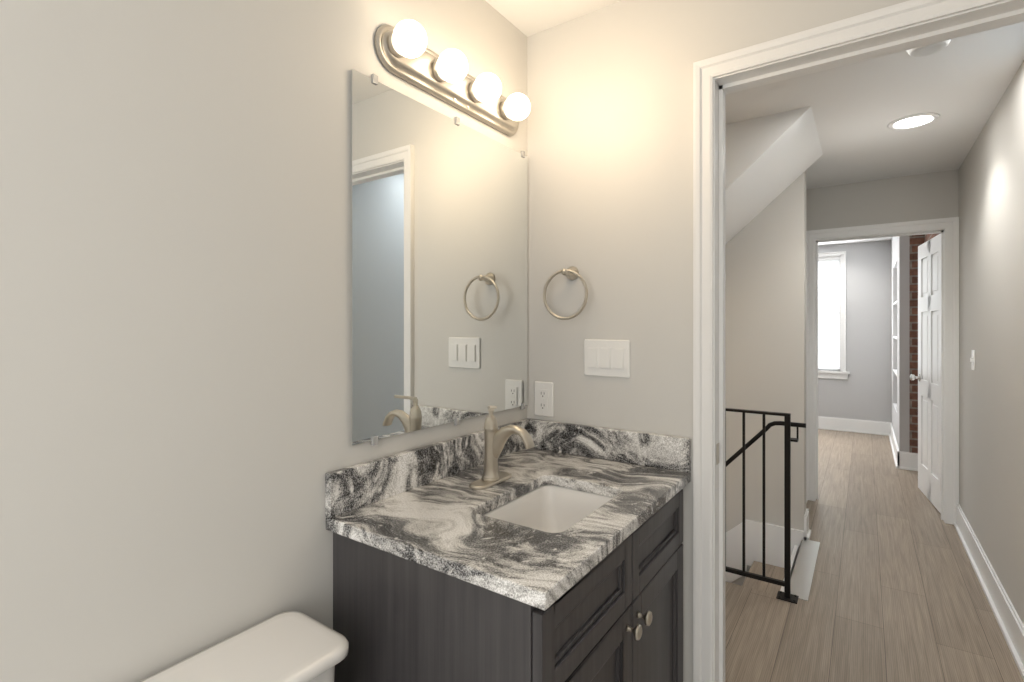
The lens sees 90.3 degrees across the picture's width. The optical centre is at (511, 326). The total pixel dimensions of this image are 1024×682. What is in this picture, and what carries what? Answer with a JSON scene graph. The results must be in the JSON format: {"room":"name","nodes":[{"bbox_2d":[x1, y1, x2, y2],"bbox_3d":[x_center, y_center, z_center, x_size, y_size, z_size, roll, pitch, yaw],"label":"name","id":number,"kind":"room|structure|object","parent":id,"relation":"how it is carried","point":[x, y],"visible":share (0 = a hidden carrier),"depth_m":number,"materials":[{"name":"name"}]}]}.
{"room":"bathroom","nodes":[
{"label":"bathroom","id":0,"kind":"room"},
{"bbox_2d":[0,0,526,681],"bbox_3d":[-0.719,0.139,0.843,0.120,2.390,2.790,0,0,35],"label":"wall","id":1,"kind":"structure","parent":0,"point":[176,446],"depth_m":0.91,"materials":[{"name":"white paint"}]},
{"bbox_2d":[351,69,527,445],"bbox_3d":[-0.163,-0.165,1.529,0.010,0.922,0.768,0,0,35],"label":"mirror","id":2,"kind":"object","parent":1,"relation":"attached to","point":[439,268],"visible":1,"depth_m":1.43,"materials":[{"name":"clear glass"}]},
{"bbox_2d":[374,19,529,135],"bbox_3d":[-0.115,-0.716,1.501,0.120,0.120,0.636,0,0,35],"label":"sconce","id":3,"kind":"object","parent":1,"relation":"attached to","point":[404,52],"visible":1,"depth_m":1.40,"materials":[{"name":"silver metal"}]},
{"bbox_2d":[325,418,690,518],"bbox_3d":[0.055,0.384,1.340,0.583,0.100,0.847,0,0,35],"label":"backsplash","id":4,"kind":"structure","parent":1,"relation":"attached to","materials":[{"name":"stone"}]},
{"bbox_2d":[527,0,908,681],"bbox_3d":[0.719,0.139,1.470,1.530,2.390,0.120,0,0,35],"label":"wall","id":5,"kind":"structure","parent":0,"point":[609,128],"depth_m":1.64,"materials":[{"name":"white paint"}]},
{"bbox_2d":[534,381,553,416],"bbox_3d":[0.112,0.259,1.810,0.078,0.122,0.012,0,0,35],"label":"outlet plate","id":6,"kind":"object","parent":5,"relation":"attached to","point":[543,398],"visible":1,"depth_m":1.80,"materials":[{"name":"white plastic"}]},
{"bbox_2d":[543,266,587,319],"bbox_3d":[0.190,-0.114,1.724,0.170,0.185,0.065,0,0,35],"label":"towel ring","id":7,"kind":"object","parent":5,"relation":"attached to","point":[571,273],"visible":1,"depth_m":1.71,"materials":[{"name":"silver metal"}]},
{"bbox_2d":[584,339,629,377],"bbox_3d":[0.309,0.105,1.673,0.162,0.122,0.012,0,0,35],"label":"switch plate","id":8,"kind":"object","parent":5,"relation":"attached to","point":[607,358],"visible":1,"depth_m":1.67,"materials":[{"name":"white plastic"}]},
{"bbox_2d":[693,0,1023,681],"bbox_3d":[0.942,0.278,1.316,0.880,2.111,0.162,0,0,35],"label":"door frame","id":9,"kind":"structure","parent":5,"relation":"attached to","point":[872,23],"depth_m":1.49,"materials":[{"name":"white wood"}]},
{"bbox_2d":[716,443,718,464],"bbox_3d":[0.613,0.379,1.514,0.002,0.060,0.030,0,0,35],"label":"strike plate","id":10,"kind":"object","parent":9,"relation":"attached to","point":[717,453],"visible":1,"depth_m":1.51,"materials":[{"name":"silver metal"}]},
{"bbox_2d":[485,0,1023,245],"bbox_3d":[1.231,-1.106,3.263,2.970,0.100,8.990,0,0,35],"label":"ceiling","id":11,"kind":"structure","parent":0,"point":[959,85],"depth_m":2.37,"materials":[{"name":"white paint"}]},
{"bbox_2d":[887,113,939,129],"bbox_3d":[2.065,-1.052,2.621,0.214,0.008,0.214,0,0,35],"label":"recessed light","id":12,"kind":"object","parent":11,"relation":"in","point":[912,121],"visible":1,"depth_m":2.62,"materials":[{"name":"white plastic"}]},
{"bbox_2d":[905,39,950,56],"bbox_3d":[1.536,-1.037,1.877,0.136,0.038,0.136,0,0,35],"label":"smoke detector","id":13,"kind":"object","parent":11,"relation":"attached to","point":[927,50],"visible":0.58,"depth_m":1.87,"materials":[{"name":"grey plastic"}]},
{"bbox_2d":[725,171,805,585],"bbox_3d":[1.326,0.839,4.128,1.900,3.790,0.980,0,0,35],"label":"wall","id":14,"kind":"structure","parent":0,"point":[765,309],"depth_m":3.30,"materials":[{"name":"grey paint"}]},
{"bbox_2d":[725,519,803,582],"bbox_3d":[1.041,2.155,3.718,1.899,1.752,0.017,0,0,35],"label":"trim","id":15,"kind":"structure","parent":14,"relation":"attached to","point":[774,545],"depth_m":3.33,"materials":[{"name":"white wood"}]},
{"bbox_2d":[791,539,819,600],"bbox_3d":[1.626,1.347,2.829,0.097,0.034,0.811,0,0,35],"label":"trim","id":16,"kind":"structure","parent":14,"relation":"attached to","point":[803,570],"depth_m":2.78,"materials":[{"name":"white wood"}]},
{"bbox_2d":[742,545,797,594],"bbox_3d":[0.810,2.204,3.383,1.900,1.660,0.833,0,0,35],"label":"stairs","id":17,"kind":"structure","parent":0,"point":[774,572],"depth_m":3.08,"materials":[{"name":"brown wood"}]},
{"bbox_2d":[725,106,822,244],"bbox_3d":[0.851,-0.166,3.355,2.000,1.780,0.833,0,0,35],"label":"ceiling","id":18,"kind":"structure","parent":0,"point":[769,159],"depth_m":2.69,"materials":[{"name":"white paint"}]},
{"bbox_2d":[818,240,890,421],"bbox_3d":[3.758,0.139,6.908,2.730,2.390,0.120,0,0,35],"label":"wall","id":19,"kind":"structure","parent":0,"point":[862,391],"depth_m":6.37,"materials":[{"name":"grey paint"}]},
{"bbox_2d":[818,251,849,378],"bbox_3d":[3.965,-0.142,6.737,0.845,1.632,0.165,0,0,35],"label":"window","id":20,"kind":"structure","parent":19,"relation":"in","point":[828,312],"depth_m":6.61,"materials":[{"name":"white"}]},
{"bbox_2d":[818,257,839,368],"bbox_3d":[3.957,-0.172,6.725,0.635,1.441,0.030,0,0,35],"label":"window blinds","id":21,"kind":"object","parent":20,"relation":"attached to","point":[828,259],"visible":0.42,"depth_m":6.61,"materials":[{"name":"white plastic"}]},
{"bbox_2d":[818,416,887,434],"bbox_3d":[3.613,1.254,6.918,2.480,0.160,0.027,0,0,35],"label":"baseboard","id":22,"kind":"structure","parent":19,"relation":"attached to","point":[829,423],"depth_m":6.43,"materials":[{"name":"white wood"}]},
{"bbox_2d":[725,429,1023,681],"bbox_3d":[1.958,1.459,4.311,2.730,0.250,6.200,0,0,35],"label":"floor","id":23,"kind":"structure","parent":0,"point":[896,594],"depth_m":2.46,"materials":[{"name":"brown wood"}]},
{"bbox_2d":[725,408,805,603],"bbox_3d":[0.836,1.056,2.868,1.420,1.255,0.096,0,0,35],"label":"stair railing","id":24,"kind":"object","parent":23,"relation":"on","point":[786,594],"visible":0.31,"depth_m":2.55,"materials":[{"name":"black metal"}]},
{"bbox_2d":[806,169,958,230],"bbox_3d":[2.662,0.139,3.725,0.905,2.390,0.120,0,0,35],"label":"wall","id":25,"kind":"structure","parent":0,"point":[933,195],"depth_m":3.64,"materials":[{"name":"grey paint"}]},
{"bbox_2d":[806,217,958,524],"bbox_3d":[2.664,0.300,3.724,0.902,2.067,0.162,0,0,35],"label":"door frame","id":26,"kind":"structure","parent":25,"relation":"attached to","point":[950,225],"depth_m":3.50,"materials":[{"name":"white wood"}]},
{"bbox_2d":[910,233,940,512],"bbox_3d":[3.167,0.333,3.881,0.179,1.985,0.726,0,0,35],"label":"door","id":27,"kind":"structure","parent":26,"relation":"in","point":[928,377],"depth_m":3.87,"materials":[{"name":"white wood"}]},
{"bbox_2d":[891,236,909,451],"bbox_3d":[4.244,0.139,5.433,0.250,2.390,1.750,0,0,35],"label":"wall","id":28,"kind":"structure","parent":0,"point":[900,330],"depth_m":4.78,"materials":[{"name":"grey paint"}]},
{"bbox_2d":[888,422,900,468],"bbox_3d":[4.114,1.254,5.489,0.027,0.160,1.747,0,0,35],"label":"baseboard","id":29,"kind":"structure","parent":28,"relation":"attached to","point":[895,450],"depth_m":5.28,"materials":[{"name":"white wood"}]},
{"bbox_2d":[893,301,896,375],"bbox_3d":[4.193,0.124,5.438,0.156,0.780,0.896,0,0,35],"label":"shelf niche","id":30,"kind":"object","parent":28,"relation":"in","point":[895,337],"visible":0.21,"depth_m":5.62,"materials":[{"name":"white wood"}]},
{"bbox_2d":[910,233,939,452],"bbox_3d":[3.386,0.139,4.130,0.175,2.390,1.370,0,0,35],"label":"brick wall","id":31,"kind":"structure","parent":0,"point":[916,241],"depth_m":4.72,"materials":[{"name":"brown brick"}]},
{"bbox_2d":[916,453,917,470],"bbox_3d":[3.596,1.254,4.441,0.055,0.160,0.620,0,0,35],"label":"baseboard","id":32,"kind":"structure","parent":31,"relation":"attached to","point":[916,453],"depth_m":4.70,"materials":[{"name":"white wood"}]},
{"bbox_2d":[959,60,1023,624],"bbox_3d":[2.403,0.839,2.451,0.120,3.790,8.990,0,0,35],"label":"wall","id":33,"kind":"structure","parent":0,"point":[991,332],"depth_m":2.45,"materials":[{"name":"white paint"}]},
{"bbox_2d":[970,350,974,369],"bbox_3d":[2.657,0.194,2.938,0.015,0.115,0.070,0,0,35],"label":"light switch","id":34,"kind":"object","parent":33,"relation":"attached to","point":[972,359],"visible":1,"depth_m":2.93,"materials":[{"name":"white plastic"}]},
{"bbox_2d":[954,504,1023,680],"bbox_3d":[2.174,1.260,2.250,0.027,0.148,2.818,0,0,35],"label":"baseboard","id":35,"kind":"structure","parent":33,"relation":"attached to","point":[1009,622],"depth_m":2.41,"materials":[{"name":"white wood"}]},
{"bbox_3d":[-0.041,1.434,0.373,1.530,0.200,2.550,0,0,35],"label":"floor","id":36,"kind":"structure","parent":0,"visible":0},
{"bbox_2d":[140,611,348,681],"bbox_3d":[-0.328,0.962,0.682,0.683,0.742,0.500,0,0,35],"label":"toilet","id":37,"kind":"object","parent":36,"relation":"on","point":[292,646],"visible":1,"depth_m":0.92,"materials":[{"name":"white ceramic"}]},
{"bbox_2d":[325,406,690,681],"bbox_3d":[0.061,0.773,1.336,0.598,1.121,0.847,0,0,35],"label":"bathroom vanity","id":38,"kind":"object","parent":36,"relation":"on","point":[530,550],"visible":1,"depth_m":1.14,"materials":[{"name":"black wood"}]},
{"bbox_2d":[325,445,690,610],"bbox_3d":[0.055,0.449,1.340,0.583,0.030,0.847,0,0,35],"label":"countertop","id":39,"kind":"structure","parent":38,"relation":"on","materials":[{"name":"stone"}]},
{"bbox_2d":[468,406,534,489],"bbox_3d":[-0.014,0.323,1.388,0.165,0.221,0.160,0,0,35],"label":"faucet","id":40,"kind":"object","parent":39,"relation":"on","point":[495,439],"depth_m":1.40,"materials":[{"name":"silver metal"}]}
]}

